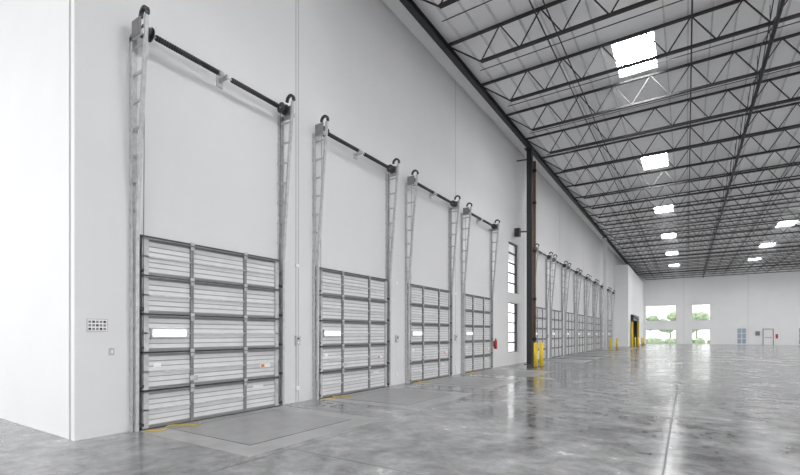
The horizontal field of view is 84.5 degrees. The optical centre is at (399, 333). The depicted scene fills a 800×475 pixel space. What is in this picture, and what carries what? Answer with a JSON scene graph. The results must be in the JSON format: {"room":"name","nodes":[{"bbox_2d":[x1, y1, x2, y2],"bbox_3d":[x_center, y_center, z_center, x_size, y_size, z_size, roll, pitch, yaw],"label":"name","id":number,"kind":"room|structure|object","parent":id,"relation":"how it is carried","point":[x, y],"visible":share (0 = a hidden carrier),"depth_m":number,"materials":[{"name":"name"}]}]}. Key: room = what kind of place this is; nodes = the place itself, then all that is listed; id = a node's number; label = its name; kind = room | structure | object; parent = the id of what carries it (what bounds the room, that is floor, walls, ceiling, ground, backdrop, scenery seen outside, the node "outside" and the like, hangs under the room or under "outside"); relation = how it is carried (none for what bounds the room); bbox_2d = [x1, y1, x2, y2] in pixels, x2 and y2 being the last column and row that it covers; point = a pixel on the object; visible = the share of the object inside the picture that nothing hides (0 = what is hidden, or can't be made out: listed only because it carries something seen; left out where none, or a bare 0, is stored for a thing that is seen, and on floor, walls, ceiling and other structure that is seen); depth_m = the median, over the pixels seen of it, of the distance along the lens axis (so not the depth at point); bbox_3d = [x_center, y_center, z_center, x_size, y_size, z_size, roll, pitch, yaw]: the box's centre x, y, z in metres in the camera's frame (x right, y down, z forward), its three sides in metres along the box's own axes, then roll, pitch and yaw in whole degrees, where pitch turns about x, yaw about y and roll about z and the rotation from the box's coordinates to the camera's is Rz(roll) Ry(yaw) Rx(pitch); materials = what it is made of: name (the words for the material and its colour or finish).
{"room":"distribution center","nodes":[
{"label":"distribution center","id":0,"kind":"room"},
{"bbox_2d":[0,0,74,440],"bbox_3d":[-9.577,-4.000,9.626,12.000,11.040,0.262,0,0,33],"label":"wall","id":1,"kind":"structure","parent":0,"point":[34,34],"depth_m":7.02,"materials":[{"name":"white paint"}]},
{"bbox_2d":[70,0,632,440],"bbox_3d":[16.301,-4.000,38.563,0.253,11.040,76.985,0,0,33],"label":"wall","id":2,"kind":"structure","parent":0,"point":[210,167],"depth_m":9.70,"materials":[{"name":"paint"}]},
{"bbox_2d":[87,319,106,330],"bbox_3d":[-4.458,-0.130,6.482,0.009,0.180,0.270,0,0,33],"label":"placard","id":3,"kind":"object","parent":2,"relation":"attached to","point":[92,324],"visible":1,"depth_m":6.47,"materials":[{"name":"white plastic"}]},
{"bbox_2d":[109,348,113,354],"bbox_3d":[-4.347,0.265,6.636,0.028,0.110,0.070,0,0,33],"label":"wall switch","id":4,"kind":"object","parent":2,"relation":"attached to","point":[111,350],"visible":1,"depth_m":6.63,"materials":[{"name":"white plastic"}]},
{"bbox_2d":[129,5,294,431],"bbox_3d":[-3.189,-1.745,8.024,0.450,6.531,3.104,0,0,33],"label":"door","id":5,"kind":"structure","parent":2,"relation":"in","point":[207,328],"depth_m":7.77,"materials":[{"name":"grey metal"}]},
{"bbox_2d":[295,264,300,389],"bbox_3d":[-2.271,-0.155,9.777,0.075,2.810,0.120,0,0,33],"label":"control box","id":6,"kind":"object","parent":2,"relation":"attached to","point":[297,338],"visible":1,"depth_m":9.79,"materials":[{"name":"grey metal"}]},
{"bbox_2d":[312,115,399,399],"bbox_3d":[-1.005,-1.745,11.375,0.450,6.531,3.104,0,0,33],"label":"door","id":7,"kind":"structure","parent":2,"relation":"in","point":[351,331],"depth_m":11.23,"materials":[{"name":"grey metal"}]},
{"bbox_2d":[395,282,398,375],"bbox_3d":[-0.086,-0.155,13.128,0.075,2.810,0.120,0,0,33],"label":"control box","id":8,"kind":"object","parent":2,"relation":"attached to","point":[396,283],"visible":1,"depth_m":13.14,"materials":[{"name":"grey metal"}]},
{"bbox_2d":[405,169,460,382],"bbox_3d":[1.179,-1.745,14.726,0.450,6.531,3.104,0,0,33],"label":"door","id":9,"kind":"structure","parent":2,"relation":"in","point":[428,310],"depth_m":14.63,"materials":[{"name":"grey metal"}]},
{"bbox_2d":[454,292,456,366],"bbox_3d":[2.098,-0.155,16.479,0.075,2.810,0.120,0,0,33],"label":"control box","id":10,"kind":"object","parent":2,"relation":"attached to","point":[455,336],"visible":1,"depth_m":16.49,"materials":[{"name":"grey metal"}]},
{"bbox_2d":[461,202,499,373],"bbox_3d":[3.364,-1.745,18.077,0.450,6.531,3.104,0,0,33],"label":"door","id":11,"kind":"structure","parent":2,"relation":"in","point":[476,311],"depth_m":17.95,"materials":[{"name":"grey metal"}]},
{"bbox_2d":[493,338,496,348],"bbox_3d":[4.301,0.435,19.785,0.155,0.470,0.175,0,0,33],"label":"fire extinguisher","id":12,"kind":"object","parent":2,"relation":"attached to","point":[495,341],"visible":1,"depth_m":19.71,"materials":[{"name":"red metal"}]},
{"bbox_2d":[509,242,516,352],"bbox_3d":[5.597,-1.815,22.136,0.080,5.530,1.500,0,0,33],"label":"window","id":13,"kind":"structure","parent":2,"relation":"in","point":[513,254],"depth_m":22.70,"materials":[{"name":"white glass"}]},
{"bbox_2d":[536,243,552,359],"bbox_3d":[8.317,-1.745,25.675,0.450,6.531,3.104,0,0,33],"label":"door","id":14,"kind":"structure","parent":2,"relation":"in","point":[541,313],"depth_m":26.58,"materials":[{"name":"grey metal"}]},
{"bbox_2d":[550,254,567,357],"bbox_3d":[10.501,-1.745,29.026,0.450,6.531,3.104,0,0,33],"label":"door","id":15,"kind":"structure","parent":2,"relation":"in","point":[556,317],"depth_m":29.10,"materials":[{"name":"grey metal"}]},
{"bbox_2d":[564,263,579,354],"bbox_3d":[12.686,-1.745,32.376,0.450,6.531,3.104,0,0,33],"label":"door","id":16,"kind":"structure","parent":2,"relation":"in","point":[569,318],"depth_m":32.33,"materials":[{"name":"grey metal"}]},
{"bbox_2d":[576,270,589,352],"bbox_3d":[14.870,-1.745,35.727,0.450,6.531,3.104,0,0,33],"label":"door","id":17,"kind":"structure","parent":2,"relation":"in","point":[580,319],"depth_m":35.67,"materials":[{"name":"grey metal"}]},
{"bbox_2d":[586,276,597,351],"bbox_3d":[17.055,-1.745,39.078,0.450,6.531,3.104,0,0,33],"label":"door","id":18,"kind":"structure","parent":2,"relation":"in","point":[589,319],"depth_m":39.38,"materials":[{"name":"grey metal"}]},
{"bbox_2d":[594,280,602,349],"bbox_3d":[19.239,-1.745,42.429,0.450,6.531,3.104,0,0,33],"label":"door","id":19,"kind":"structure","parent":2,"relation":"in","point":[597,321],"depth_m":42.51,"materials":[{"name":"grey metal"}]},
{"bbox_2d":[601,287,609,348],"bbox_3d":[21.423,-1.745,45.780,0.450,6.531,3.104,0,0,33],"label":"door","id":20,"kind":"structure","parent":2,"relation":"in","point":[608,290],"depth_m":44.59,"materials":[{"name":"grey metal"}]},
{"bbox_2d":[607,288,614,347],"bbox_3d":[23.608,-1.745,49.131,0.450,6.531,3.104,0,0,33],"label":"door","id":21,"kind":"structure","parent":2,"relation":"in","point":[609,322],"depth_m":48.98,"materials":[{"name":"grey metal"}]},
{"bbox_2d":[0,343,799,474],"bbox_3d":[25.326,1.670,22.883,56.000,0.300,94.000,0,0,33],"label":"floor","id":22,"kind":"structure","parent":0,"point":[486,434],"depth_m":6.86,"materials":[{"name":"concrete"}]},
{"bbox_2d":[140,406,381,456],"bbox_3d":[-2.168,1.515,7.358,2.610,0.008,2.900,0,0,33],"label":"dock leveler","id":23,"kind":"object","parent":22,"relation":"on","point":[248,434],"visible":1,"depth_m":7.04,"materials":[{"name":"metal"}]},
{"bbox_2d":[146,423,200,430],"bbox_3d":[-3.670,1.502,7.149,0.291,0.012,0.829,0,0,42],"label":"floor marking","id":24,"kind":"object","parent":23,"relation":"on","point":[200,423],"visible":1,"depth_m":6.99,"materials":[{"name":"yellow paint"}]},
{"bbox_2d":[320,387,473,409],"bbox_3d":[0.016,1.515,10.709,2.610,0.008,2.900,0,0,33],"label":"dock leveler","id":25,"kind":"object","parent":22,"relation":"on","point":[394,397],"visible":1,"depth_m":10.48,"materials":[{"name":"metal"}]},
{"bbox_2d":[413,376,520,388],"bbox_3d":[2.200,1.515,14.060,2.610,0.008,2.900,0,0,33],"label":"dock leveler","id":26,"kind":"object","parent":22,"relation":"on","point":[457,381],"visible":1,"depth_m":13.76,"materials":[{"name":"metal"}]},
{"bbox_2d":[202,344,799,474],"bbox_3d":[28.145,1.519,20.806,49.009,0.002,93.600,0,0,33],"label":"joint","id":27,"kind":"object","parent":22,"relation":"on","point":[705,344],"visible":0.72,"depth_m":7.46,"materials":[{"name":"grey concrete"}]},
{"bbox_2d":[465,369,552,376],"bbox_3d":[4.385,1.515,17.411,2.610,0.008,2.900,0,0,33],"label":"dock leveler","id":28,"kind":"object","parent":22,"relation":"on","point":[504,372],"visible":1,"depth_m":17.28,"materials":[{"name":"metal"}]},
{"bbox_2d":[514,147,535,364],"bbox_3d":[6.252,-3.850,21.911,0.872,10.740,0.840,0,0,33],"label":"steel column","id":29,"kind":"structure","parent":22,"relation":"on","point":[531,165],"depth_m":21.87,"materials":[{"name":"black metal"}]},
{"bbox_2d":[532,342,538,366],"bbox_3d":[6.286,0.953,20.373,0.300,1.134,0.300,0,0,33],"label":"bollard","id":30,"kind":"object","parent":22,"relation":"on","point":[535,343],"visible":0.99,"depth_m":20.31,"materials":[{"name":"yellow metal"}]},
{"bbox_2d":[539,342,543,366],"bbox_3d":[6.641,0.953,20.679,0.300,1.134,0.300,0,0,33],"label":"bollard","id":31,"kind":"object","parent":22,"relation":"on","point":[540,343],"visible":0.96,"depth_m":20.60,"materials":[{"name":"yellow metal"}]},
{"bbox_2d":[538,359,591,362],"bbox_3d":[9.338,1.515,25.009,2.610,0.008,2.900,0,0,33],"label":"dock leveler","id":32,"kind":"object","parent":22,"relation":"on","point":[544,360],"visible":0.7,"depth_m":25.09,"materials":[{"name":"metal"}]},
{"bbox_2d":[555,356,602,358],"bbox_3d":[11.522,1.515,28.360,2.610,0.008,2.900,0,0,33],"label":"dock leveler","id":33,"kind":"object","parent":22,"relation":"on","point":[570,357],"visible":0.95,"depth_m":28.30,"materials":[{"name":"metal"}]},
{"bbox_2d":[583,352,616,353],"bbox_3d":[15.891,1.515,35.062,2.610,0.008,2.900,0,0,33],"label":"dock leveler","id":34,"kind":"object","parent":22,"relation":"on","point":[583,352],"visible":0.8,"depth_m":34.21,"materials":[{"name":"metal"}]},
{"bbox_2d":[602,237,606,349],"bbox_3d":[19.625,-3.850,42.117,0.500,10.740,0.500,0,0,33],"label":"steel column","id":35,"kind":"structure","parent":22,"relation":"on","point":[604,238],"depth_m":41.98,"materials":[{"name":"metal"}]},
{"bbox_2d":[399,0,637,274],"bbox_3d":[12.163,-9.320,30.688,0.180,0.200,92.700,0,0,33],"label":"girder","id":36,"kind":"object","parent":35,"relation":"on","point":[410,5],"visible":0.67,"depth_m":16.73,"materials":[{"name":"metal"}]},
{"bbox_2d":[588,351,623,351],"bbox_3d":[18.076,1.515,38.413,2.610,0.008,2.900,0,0,33],"label":"dock leveler","id":37,"kind":"object","parent":22,"relation":"on","point":[588,351],"visible":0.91,"depth_m":37.98,"materials":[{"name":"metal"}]},
{"bbox_2d":[382,0,799,273],"bbox_3d":[25.313,-9.580,22.862,56.000,0.120,93.950,0,0,33],"label":"ceiling","id":38,"kind":"structure","parent":0,"point":[748,17],"depth_m":17.94,"materials":[{"name":"grey metal"}]},
{"bbox_2d":[422,0,799,279],"bbox_3d":[30.922,-8.953,19.838,43.300,0.975,90.850,0,0,33],"label":"roof trusses","id":39,"kind":"structure","parent":38,"relation":"attached to","point":[442,4],"depth_m":20.17,"materials":[{"name":"grey metal"}]},
{"bbox_2d":[528,0,799,278],"bbox_3d":[27.270,-8.940,21.377,29.130,0.904,93.600,0,0,33],"label":"joist bridging","id":40,"kind":"object","parent":39,"relation":"attached to","point":[768,32],"visible":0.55,"depth_m":17.10,"materials":[{"name":"metal"}]},
{"bbox_2d":[430,0,799,273],"bbox_3d":[30.457,-9.485,19.299,43.350,0.070,93.600,0,0,33],"label":"roof beams","id":41,"kind":"structure","parent":38,"relation":"attached to","point":[433,1],"depth_m":17.96,"materials":[{"name":"grey metal"}]},
{"bbox_2d":[442,0,799,277],"bbox_3d":[30.453,-8.923,19.302,41.500,1.193,93.600,0,0,33],"label":"pipe","id":42,"kind":"object","parent":38,"relation":"hanging from","point":[782,2],"visible":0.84,"depth_m":17.48,"materials":[{"name":"metal"}]},
{"bbox_2d":[614,264,642,346],"bbox_3d":[32.133,-3.330,61.240,1.490,9.700,21.700,0,0,33],"label":"wall","id":43,"kind":"structure","parent":0,"point":[628,287],"depth_m":52.36,"materials":[{"name":"white paint"}]},
{"bbox_2d":[631,314,638,345],"bbox_3d":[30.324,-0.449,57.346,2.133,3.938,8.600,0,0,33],"label":"door frame","id":44,"kind":"structure","parent":43,"relation":"attached to","point":[634,318],"depth_m":59.39,"materials":[{"name":"yellow metal"}]},
{"bbox_2d":[633,264,799,344],"bbox_3d":[55.818,-4.000,58.899,44.250,11.040,0.254,0,0,33],"label":"wall","id":45,"kind":"structure","parent":0,"point":[760,301],"depth_m":63.80,"materials":[{"name":"white paint"}]},
{"bbox_2d":[692,329,709,343],"bbox_3d":[45.073,0.395,65.900,2.280,2.150,0.080,0,0,33],"label":"window","id":46,"kind":"structure","parent":45,"relation":"in","point":[692,329],"depth_m":65.86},
{"bbox_2d":[737,328,746,343],"bbox_3d":[49.030,0.295,63.135,1.130,2.270,0.050,0,0,33],"label":"window","id":47,"kind":"structure","parent":45,"relation":"in","point":[741,332],"depth_m":63.11,"materials":[{"name":"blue glass"}]},
{"bbox_2d":[755,329,777,344],"bbox_3d":[51.319,0.395,61.611,2.450,2.250,0.116,0,0,33],"label":"door","id":48,"kind":"structure","parent":45,"relation":"in","point":[768,334],"depth_m":61.52,"materials":[{"name":"white metal"}]},
{"bbox_2d":[798,328,799,344],"bbox_3d":[54.580,0.295,59.517,1.080,2.270,0.050,0,0,33],"label":"window","id":49,"kind":"structure","parent":45,"relation":"in","point":[798,328],"depth_m":59.74,"materials":[{"name":"clear glass"}]},
{"label":"outside","id":50,"kind":"structure","parent":0,"visible":0},
{"bbox_2d":[509,338,709,345],"bbox_3d":[37.961,1.900,34.940,200.000,0.140,260.000,0,0,33],"label":"ground","id":51,"kind":"structure","parent":50,"point":[510,339],"depth_m":123.52,"materials":[{"name":"concrete"}]},
{"bbox_2d":[646,315,658,330],"bbox_3d":[44.979,-1.052,80.779,4.441,5.783,3.976,0,0,33],"label":"tree","id":52,"kind":"object","parent":51,"relation":"on","point":[652,317],"visible":0.21,"depth_m":78.86,"materials":[{"name":"green plant"}]},
{"bbox_2d":[658,311,675,337],"bbox_3d":[48.214,-1.102,78.550,3.956,5.884,4.201,0,0,33],"label":"tree","id":53,"kind":"object","parent":51,"relation":"on","point":[671,316],"visible":0.3,"depth_m":77.43,"materials":[{"name":"green plant"}]},
{"bbox_2d":[646,337,709,342],"bbox_3d":[50.606,1.441,70.237,38.071,1.896,2.668,0,0,33],"label":"hedge","id":54,"kind":"object","parent":51,"relation":"on","point":[699,339],"visible":0.12,"depth_m":73.48,"materials":[{"name":"green plant"}]},
{"bbox_2d":[692,311,709,337],"bbox_3d":[50.507,-0.992,75.243,3.982,5.664,3.418,0,0,33],"label":"tree","id":55,"kind":"object","parent":51,"relation":"on","point":[702,315],"visible":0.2,"depth_m":74.13,"materials":[{"name":"green plant"}]}
]}

